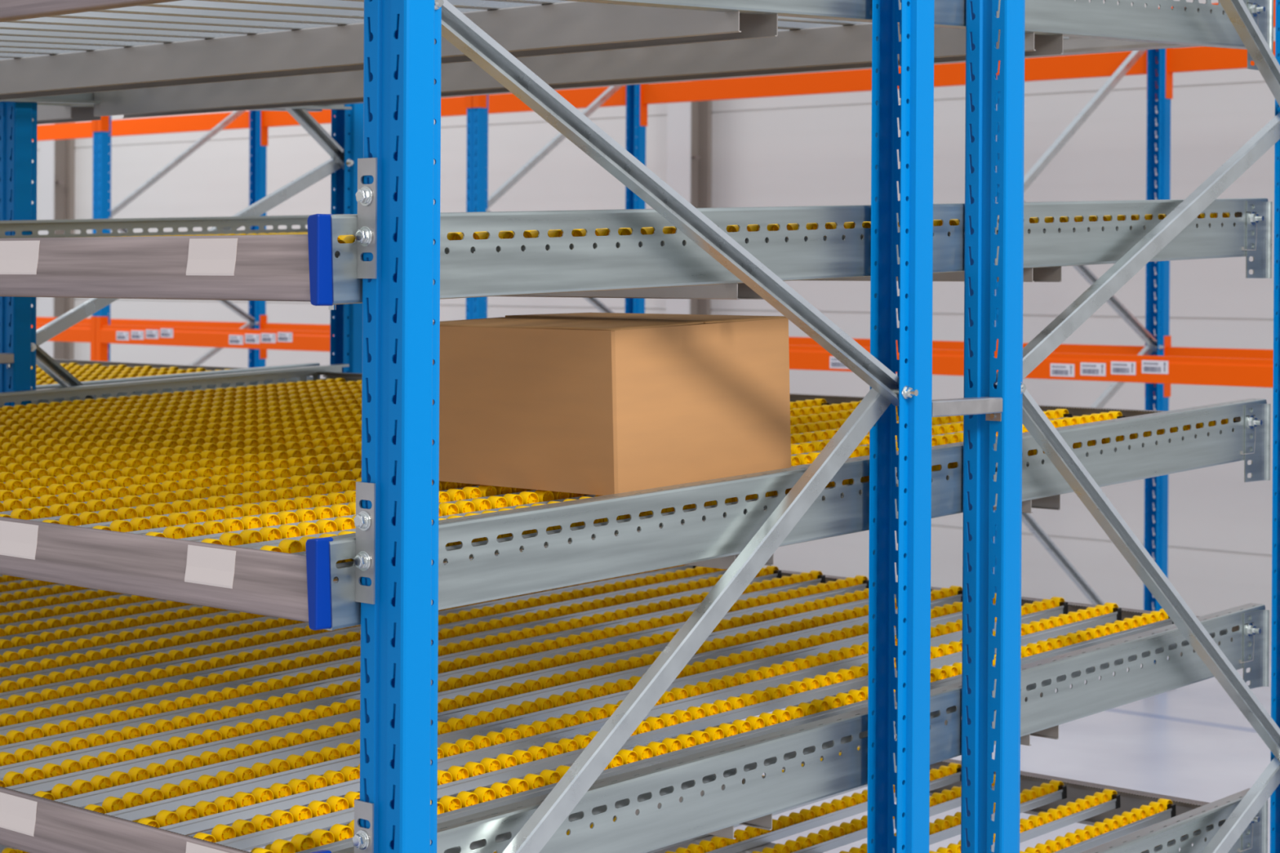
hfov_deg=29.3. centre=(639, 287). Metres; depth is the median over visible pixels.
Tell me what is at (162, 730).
track
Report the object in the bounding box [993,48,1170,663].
frame
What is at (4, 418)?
track
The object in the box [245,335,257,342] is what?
print
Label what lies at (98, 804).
track
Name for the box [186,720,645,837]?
track
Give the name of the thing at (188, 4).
track
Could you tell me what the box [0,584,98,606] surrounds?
track
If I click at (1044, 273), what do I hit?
cross beam
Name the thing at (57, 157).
steel column
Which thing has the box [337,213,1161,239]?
track
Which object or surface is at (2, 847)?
track
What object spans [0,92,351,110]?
beam
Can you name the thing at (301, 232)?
track
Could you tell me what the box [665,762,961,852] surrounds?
track
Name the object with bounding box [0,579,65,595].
track
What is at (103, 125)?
beam
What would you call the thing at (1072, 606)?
beam
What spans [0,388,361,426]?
track
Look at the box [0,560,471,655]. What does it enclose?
track
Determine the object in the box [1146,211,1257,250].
beam
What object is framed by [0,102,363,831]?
frame
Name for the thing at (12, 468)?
track
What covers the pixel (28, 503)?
track
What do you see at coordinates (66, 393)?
rail
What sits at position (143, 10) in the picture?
track
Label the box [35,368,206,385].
track
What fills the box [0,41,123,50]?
track
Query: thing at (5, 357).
spacer
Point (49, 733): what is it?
track
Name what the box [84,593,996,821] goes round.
track
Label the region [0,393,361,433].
track
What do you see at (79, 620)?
track
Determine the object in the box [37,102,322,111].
rail
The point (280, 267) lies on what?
beam
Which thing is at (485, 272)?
rail
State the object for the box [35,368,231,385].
track
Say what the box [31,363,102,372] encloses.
track
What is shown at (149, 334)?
print
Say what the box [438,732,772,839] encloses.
cross beam
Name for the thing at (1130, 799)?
beam
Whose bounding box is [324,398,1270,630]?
rail
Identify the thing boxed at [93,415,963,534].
track
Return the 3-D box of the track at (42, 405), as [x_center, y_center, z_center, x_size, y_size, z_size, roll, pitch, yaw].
[-1.550,0.299,5.678,0.033,0.121,2.245,1,0,43]
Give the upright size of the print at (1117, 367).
0.034 m
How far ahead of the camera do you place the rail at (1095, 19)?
4.28 m
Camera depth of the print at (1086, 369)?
8.78 m
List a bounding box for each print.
[116,333,127,339]
[131,332,142,338]
[146,330,156,337]
[160,329,171,336]
[230,336,241,343]
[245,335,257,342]
[262,334,274,341]
[278,333,290,340]
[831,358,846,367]
[1052,365,1071,374]
[1082,364,1102,373]
[1112,363,1133,373]
[1143,362,1165,372]
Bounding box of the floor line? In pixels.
[1106,708,1257,733]
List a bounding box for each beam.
[0,0,180,22]
[0,0,777,99]
[0,213,336,310]
[0,516,333,630]
[0,786,331,852]
[31,111,251,141]
[31,315,95,360]
[35,316,250,351]
[54,359,306,380]
[91,120,97,131]
[93,22,1062,118]
[95,316,333,361]
[96,95,472,131]
[259,315,330,359]
[260,84,626,146]
[317,371,1255,454]
[321,2,1258,105]
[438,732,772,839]
[453,787,775,852]
[472,60,999,107]
[501,283,764,299]
[544,513,773,569]
[640,48,1157,126]
[657,713,1253,852]
[682,666,1058,746]
[780,569,1254,663]
[788,335,1155,395]
[788,339,998,376]
[795,266,1062,281]
[993,465,1060,513]
[1025,352,1273,387]
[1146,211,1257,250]
[1158,0,1275,27]
[1163,335,1273,397]
[1165,40,1275,98]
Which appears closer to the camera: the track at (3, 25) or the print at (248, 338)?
the track at (3, 25)
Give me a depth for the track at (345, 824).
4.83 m
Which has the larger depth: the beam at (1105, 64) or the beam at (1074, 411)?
the beam at (1105, 64)
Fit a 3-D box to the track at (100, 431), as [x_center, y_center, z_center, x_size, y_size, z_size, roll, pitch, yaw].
[-1.001,0.301,5.167,0.033,0.121,2.245,1,0,43]
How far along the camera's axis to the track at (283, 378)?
6.27 m
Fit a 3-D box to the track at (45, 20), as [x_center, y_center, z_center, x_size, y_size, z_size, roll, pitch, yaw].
[-0.457,-0.476,4.643,0.032,0.101,2.239,1,0,43]
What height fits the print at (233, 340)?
0.034 m
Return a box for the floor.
[211,640,1271,852]
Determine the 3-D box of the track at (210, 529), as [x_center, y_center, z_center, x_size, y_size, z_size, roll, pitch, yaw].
[0.096,0.305,4.144,0.033,0.121,2.245,1,0,43]
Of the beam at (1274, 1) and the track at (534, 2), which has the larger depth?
the beam at (1274, 1)
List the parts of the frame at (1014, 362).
post, post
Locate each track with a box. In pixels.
[0,22,242,38]
[0,28,202,43]
[0,35,162,47]
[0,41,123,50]
[0,47,83,54]
[0,52,43,57]
[0,377,346,412]
[0,380,361,416]
[0,383,361,422]
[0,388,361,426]
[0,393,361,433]
[0,397,361,438]
[0,398,829,502]
[0,400,862,515]
[0,403,361,445]
[0,405,897,521]
[0,408,361,451]
[0,414,361,458]
[0,420,361,466]
[0,427,361,473]
[0,434,361,483]
[0,441,361,492]
[0,549,523,640]
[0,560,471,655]
[0,564,696,699]
[0,565,781,736]
[0,566,727,715]
[0,570,825,754]
[0,574,33,585]
[0,575,868,779]
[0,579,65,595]
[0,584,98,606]
[0,588,896,795]
[0,590,131,616]
[0,595,166,629]
[0,612,278,668]
[0,617,308,684]
[0,844,14,852]
[1,707,602,852]
[4,17,289,34]
[31,362,78,368]
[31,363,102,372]
[34,585,962,807]
[35,364,127,374]
[35,365,152,377]
[35,366,178,381]
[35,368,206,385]
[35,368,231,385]
[37,377,284,400]
[42,412,898,528]
[45,11,333,30]
[80,755,302,808]
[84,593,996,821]
[93,5,364,25]
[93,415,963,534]
[121,231,299,236]
[128,231,301,236]
[134,231,307,236]
[137,596,1067,835]
[140,0,364,18]
[140,231,303,236]
[143,232,293,236]
[145,408,1071,542]
[179,232,306,235]
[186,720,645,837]
[187,232,307,235]
[193,602,1121,849]
[197,0,786,30]
[198,232,298,235]
[201,411,1125,549]
[242,733,691,851]
[250,727,718,852]
[252,608,1173,852]
[260,457,857,555]
[333,417,1238,579]
[334,212,1236,257]
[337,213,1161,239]
[338,216,1052,237]
[343,0,839,29]
[444,629,1226,852]
[485,0,1069,39]
[493,746,859,852]
[646,784,867,852]
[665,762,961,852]
[751,774,995,852]
[839,779,1066,852]
[928,789,1120,852]
[1019,798,1176,852]
[1141,819,1225,852]
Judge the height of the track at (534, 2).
0.101 m
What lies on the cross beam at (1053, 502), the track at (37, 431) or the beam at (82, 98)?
the track at (37, 431)
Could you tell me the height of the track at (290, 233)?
0.117 m
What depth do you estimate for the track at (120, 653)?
4.67 m
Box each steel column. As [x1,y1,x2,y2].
[39,121,75,359]
[666,100,711,315]
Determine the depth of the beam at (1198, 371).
8.60 m
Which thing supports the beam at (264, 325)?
attached to the frame at (101, 205)
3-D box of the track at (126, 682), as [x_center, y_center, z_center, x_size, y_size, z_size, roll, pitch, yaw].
[-0.553,0.684,4.735,0.033,0.130,2.245,1,0,43]
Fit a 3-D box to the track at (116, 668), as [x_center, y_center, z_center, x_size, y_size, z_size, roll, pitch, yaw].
[-0.644,0.683,4.820,0.033,0.130,2.245,1,0,43]
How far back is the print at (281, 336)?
11.89 m
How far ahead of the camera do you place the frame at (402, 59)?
3.33 m
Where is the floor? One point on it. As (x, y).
(1205, 763)
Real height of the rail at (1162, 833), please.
0.212 m
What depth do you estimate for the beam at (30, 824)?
3.38 m
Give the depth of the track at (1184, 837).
4.57 m
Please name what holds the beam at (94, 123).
attached to the frame at (101, 205)
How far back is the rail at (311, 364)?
6.37 m
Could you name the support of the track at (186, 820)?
on the cross beam at (765, 822)
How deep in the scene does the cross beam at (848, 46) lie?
4.86 m
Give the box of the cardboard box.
[431,312,791,495]
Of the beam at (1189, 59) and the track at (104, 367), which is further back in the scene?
the beam at (1189, 59)
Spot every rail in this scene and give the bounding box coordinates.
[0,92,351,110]
[0,214,311,238]
[0,364,349,408]
[31,362,319,404]
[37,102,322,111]
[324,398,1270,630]
[329,157,1271,304]
[331,603,1269,852]
[562,0,1273,70]
[1080,788,1267,852]
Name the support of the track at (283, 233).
on the cross beam at (735, 291)
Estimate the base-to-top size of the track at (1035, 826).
0.130 m
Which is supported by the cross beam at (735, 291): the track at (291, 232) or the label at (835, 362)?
the track at (291, 232)
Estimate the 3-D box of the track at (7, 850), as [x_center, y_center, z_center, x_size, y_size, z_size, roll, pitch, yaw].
[-0.829,1.052,4.992,0.033,0.130,2.245,1,0,43]
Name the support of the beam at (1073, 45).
attached to the rail at (1095, 19)
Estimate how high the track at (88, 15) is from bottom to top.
0.101 m
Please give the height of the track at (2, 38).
0.101 m
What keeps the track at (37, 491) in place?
on the cross beam at (1053, 502)
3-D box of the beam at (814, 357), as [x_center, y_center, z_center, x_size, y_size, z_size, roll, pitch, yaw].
[0.305,0.305,10.039,2.863,0.245,0.052,1,0,43]
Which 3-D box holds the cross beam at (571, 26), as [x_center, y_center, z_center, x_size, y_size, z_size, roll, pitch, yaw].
[-0.832,-0.420,4.574,2.755,0.071,0.090,1,0,43]
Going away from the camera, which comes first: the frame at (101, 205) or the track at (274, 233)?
the track at (274, 233)
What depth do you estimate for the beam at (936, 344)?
10.12 m
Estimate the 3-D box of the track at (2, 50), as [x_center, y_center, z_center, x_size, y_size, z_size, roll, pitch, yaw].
[-0.914,-0.480,5.069,0.032,0.101,2.239,1,0,43]
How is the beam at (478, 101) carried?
attached to the frame at (477, 200)
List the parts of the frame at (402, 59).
post, post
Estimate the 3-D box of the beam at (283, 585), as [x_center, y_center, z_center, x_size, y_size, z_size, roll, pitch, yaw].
[-1.393,0.360,3.981,2.760,0.119,0.049,1,0,43]
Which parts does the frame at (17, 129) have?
post, post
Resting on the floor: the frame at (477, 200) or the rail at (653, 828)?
the frame at (477, 200)
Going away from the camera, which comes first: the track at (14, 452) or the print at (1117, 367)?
the track at (14, 452)
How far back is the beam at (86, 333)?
13.07 m
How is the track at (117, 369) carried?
attached to the beam at (82, 362)
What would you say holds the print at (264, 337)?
attached to the beam at (105, 334)
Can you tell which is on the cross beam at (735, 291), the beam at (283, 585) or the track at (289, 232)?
the track at (289, 232)
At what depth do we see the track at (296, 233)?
5.19 m
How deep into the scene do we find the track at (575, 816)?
3.68 m
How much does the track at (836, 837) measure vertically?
0.130 m
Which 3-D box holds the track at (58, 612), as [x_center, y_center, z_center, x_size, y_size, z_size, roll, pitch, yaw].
[-1.102,0.678,5.246,0.033,0.130,2.245,1,0,43]
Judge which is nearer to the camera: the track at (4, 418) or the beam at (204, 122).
the track at (4, 418)
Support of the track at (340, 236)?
on the cross beam at (735, 291)
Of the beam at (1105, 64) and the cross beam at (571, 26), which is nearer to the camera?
the cross beam at (571, 26)
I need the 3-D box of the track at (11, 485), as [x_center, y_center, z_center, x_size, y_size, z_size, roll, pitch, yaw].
[-0.452,0.303,4.656,0.033,0.121,2.245,1,0,43]
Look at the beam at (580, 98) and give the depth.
12.45 m
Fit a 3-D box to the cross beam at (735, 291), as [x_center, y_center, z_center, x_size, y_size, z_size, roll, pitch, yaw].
[-0.835,-0.031,4.576,2.755,0.080,0.090,1,0,43]
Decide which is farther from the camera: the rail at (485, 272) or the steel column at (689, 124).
the steel column at (689, 124)
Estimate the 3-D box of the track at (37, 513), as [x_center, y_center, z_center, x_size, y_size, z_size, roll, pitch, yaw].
[-0.178,0.304,4.400,0.033,0.121,2.245,1,0,43]
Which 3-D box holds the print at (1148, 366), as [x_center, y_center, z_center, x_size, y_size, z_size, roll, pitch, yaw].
[1.807,0.280,8.605,0.087,0.034,0.001,1,0,43]
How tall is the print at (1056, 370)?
0.034 m
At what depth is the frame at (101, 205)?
13.48 m
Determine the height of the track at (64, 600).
0.130 m
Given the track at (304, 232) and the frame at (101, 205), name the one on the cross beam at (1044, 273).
the track at (304, 232)
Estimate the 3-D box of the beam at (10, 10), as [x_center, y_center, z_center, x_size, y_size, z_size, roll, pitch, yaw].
[-1.388,-0.442,3.978,2.760,0.119,0.049,1,0,43]
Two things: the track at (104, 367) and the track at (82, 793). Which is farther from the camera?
the track at (104, 367)
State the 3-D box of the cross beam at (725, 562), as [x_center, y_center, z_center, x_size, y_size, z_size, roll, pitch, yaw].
[-0.838,0.367,4.576,2.755,0.081,0.090,1,0,43]
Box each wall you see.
[31,0,1275,645]
[31,105,101,124]
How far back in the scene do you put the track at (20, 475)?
4.42 m
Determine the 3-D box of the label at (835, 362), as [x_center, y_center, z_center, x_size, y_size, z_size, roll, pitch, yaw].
[0.784,0.293,9.557,0.098,0.034,0.001,1,0,43]
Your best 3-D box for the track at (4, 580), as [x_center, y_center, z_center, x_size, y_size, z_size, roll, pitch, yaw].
[-1.468,0.675,5.587,0.033,0.130,2.245,1,0,43]
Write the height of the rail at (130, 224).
0.198 m
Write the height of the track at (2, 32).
0.101 m
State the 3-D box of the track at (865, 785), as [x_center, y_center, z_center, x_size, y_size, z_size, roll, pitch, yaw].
[-0.189,1.058,4.396,0.033,0.130,2.245,1,0,43]
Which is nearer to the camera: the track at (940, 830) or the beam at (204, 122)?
the track at (940, 830)
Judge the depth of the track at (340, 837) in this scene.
3.78 m
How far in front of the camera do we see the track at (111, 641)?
4.79 m
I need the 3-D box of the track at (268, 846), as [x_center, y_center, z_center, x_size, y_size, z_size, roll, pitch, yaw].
[-0.555,1.055,4.736,0.033,0.130,2.245,1,0,43]
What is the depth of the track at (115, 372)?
6.84 m
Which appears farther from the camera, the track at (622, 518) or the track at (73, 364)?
the track at (73, 364)
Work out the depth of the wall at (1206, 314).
12.25 m
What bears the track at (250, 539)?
on the cross beam at (1053, 502)
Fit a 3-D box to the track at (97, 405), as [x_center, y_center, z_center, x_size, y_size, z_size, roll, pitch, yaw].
[-1.459,0.300,5.593,0.033,0.121,2.245,1,0,43]
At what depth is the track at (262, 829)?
3.85 m
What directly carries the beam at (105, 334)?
attached to the frame at (101, 205)
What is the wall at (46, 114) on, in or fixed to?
attached to the rail at (38, 104)
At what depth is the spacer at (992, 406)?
3.89 m
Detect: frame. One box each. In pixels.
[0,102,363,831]
[92,110,266,368]
[360,0,934,852]
[466,84,645,319]
[960,0,1279,852]
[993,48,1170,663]
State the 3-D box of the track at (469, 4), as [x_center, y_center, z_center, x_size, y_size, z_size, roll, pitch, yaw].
[0.000,-0.472,4.217,0.032,0.101,2.239,1,0,43]
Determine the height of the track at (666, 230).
0.117 m
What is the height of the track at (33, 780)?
0.130 m
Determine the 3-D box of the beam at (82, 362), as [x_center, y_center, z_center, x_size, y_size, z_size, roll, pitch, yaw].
[-1.937,0.254,7.585,2.774,0.074,0.052,1,0,43]
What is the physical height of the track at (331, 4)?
0.101 m
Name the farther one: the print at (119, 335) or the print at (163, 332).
the print at (119, 335)
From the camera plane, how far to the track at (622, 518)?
3.57 m
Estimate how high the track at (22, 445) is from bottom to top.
0.121 m
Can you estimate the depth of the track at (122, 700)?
4.48 m
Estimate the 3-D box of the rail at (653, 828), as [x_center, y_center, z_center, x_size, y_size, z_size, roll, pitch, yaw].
[0.415,0.719,3.895,0.068,0.212,2.349,1,0,43]
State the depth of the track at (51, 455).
4.72 m
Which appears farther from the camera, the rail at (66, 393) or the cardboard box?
the rail at (66, 393)
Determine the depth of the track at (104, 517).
3.72 m
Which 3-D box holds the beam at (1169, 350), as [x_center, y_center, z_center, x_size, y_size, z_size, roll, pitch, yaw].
[3.130,0.326,8.861,2.866,0.245,0.051,1,0,43]
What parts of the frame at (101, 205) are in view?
post, post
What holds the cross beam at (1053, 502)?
attached to the rail at (462, 581)
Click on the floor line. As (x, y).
(1144, 714)
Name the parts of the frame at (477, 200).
post, post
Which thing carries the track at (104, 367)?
attached to the beam at (82, 362)
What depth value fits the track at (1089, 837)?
4.62 m
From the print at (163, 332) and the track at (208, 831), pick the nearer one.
the track at (208, 831)
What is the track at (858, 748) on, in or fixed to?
on the cross beam
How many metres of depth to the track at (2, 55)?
4.88 m
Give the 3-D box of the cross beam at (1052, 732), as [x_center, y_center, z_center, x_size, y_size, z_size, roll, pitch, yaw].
[-0.315,0.732,5.141,2.755,0.079,0.090,1,0,43]
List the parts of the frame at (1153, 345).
post, post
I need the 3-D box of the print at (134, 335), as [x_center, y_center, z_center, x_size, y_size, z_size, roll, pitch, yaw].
[-2.610,0.247,12.719,0.092,0.034,0.001,1,0,43]
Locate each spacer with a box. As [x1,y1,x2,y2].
[0,352,13,368]
[932,396,1002,421]
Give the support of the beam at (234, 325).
attached to the frame at (101, 205)
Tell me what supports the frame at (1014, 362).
on the floor
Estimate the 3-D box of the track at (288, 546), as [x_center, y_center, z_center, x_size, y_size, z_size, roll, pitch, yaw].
[0.279,0.306,3.974,0.033,0.121,2.245,1,0,43]
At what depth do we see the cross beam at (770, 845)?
4.70 m

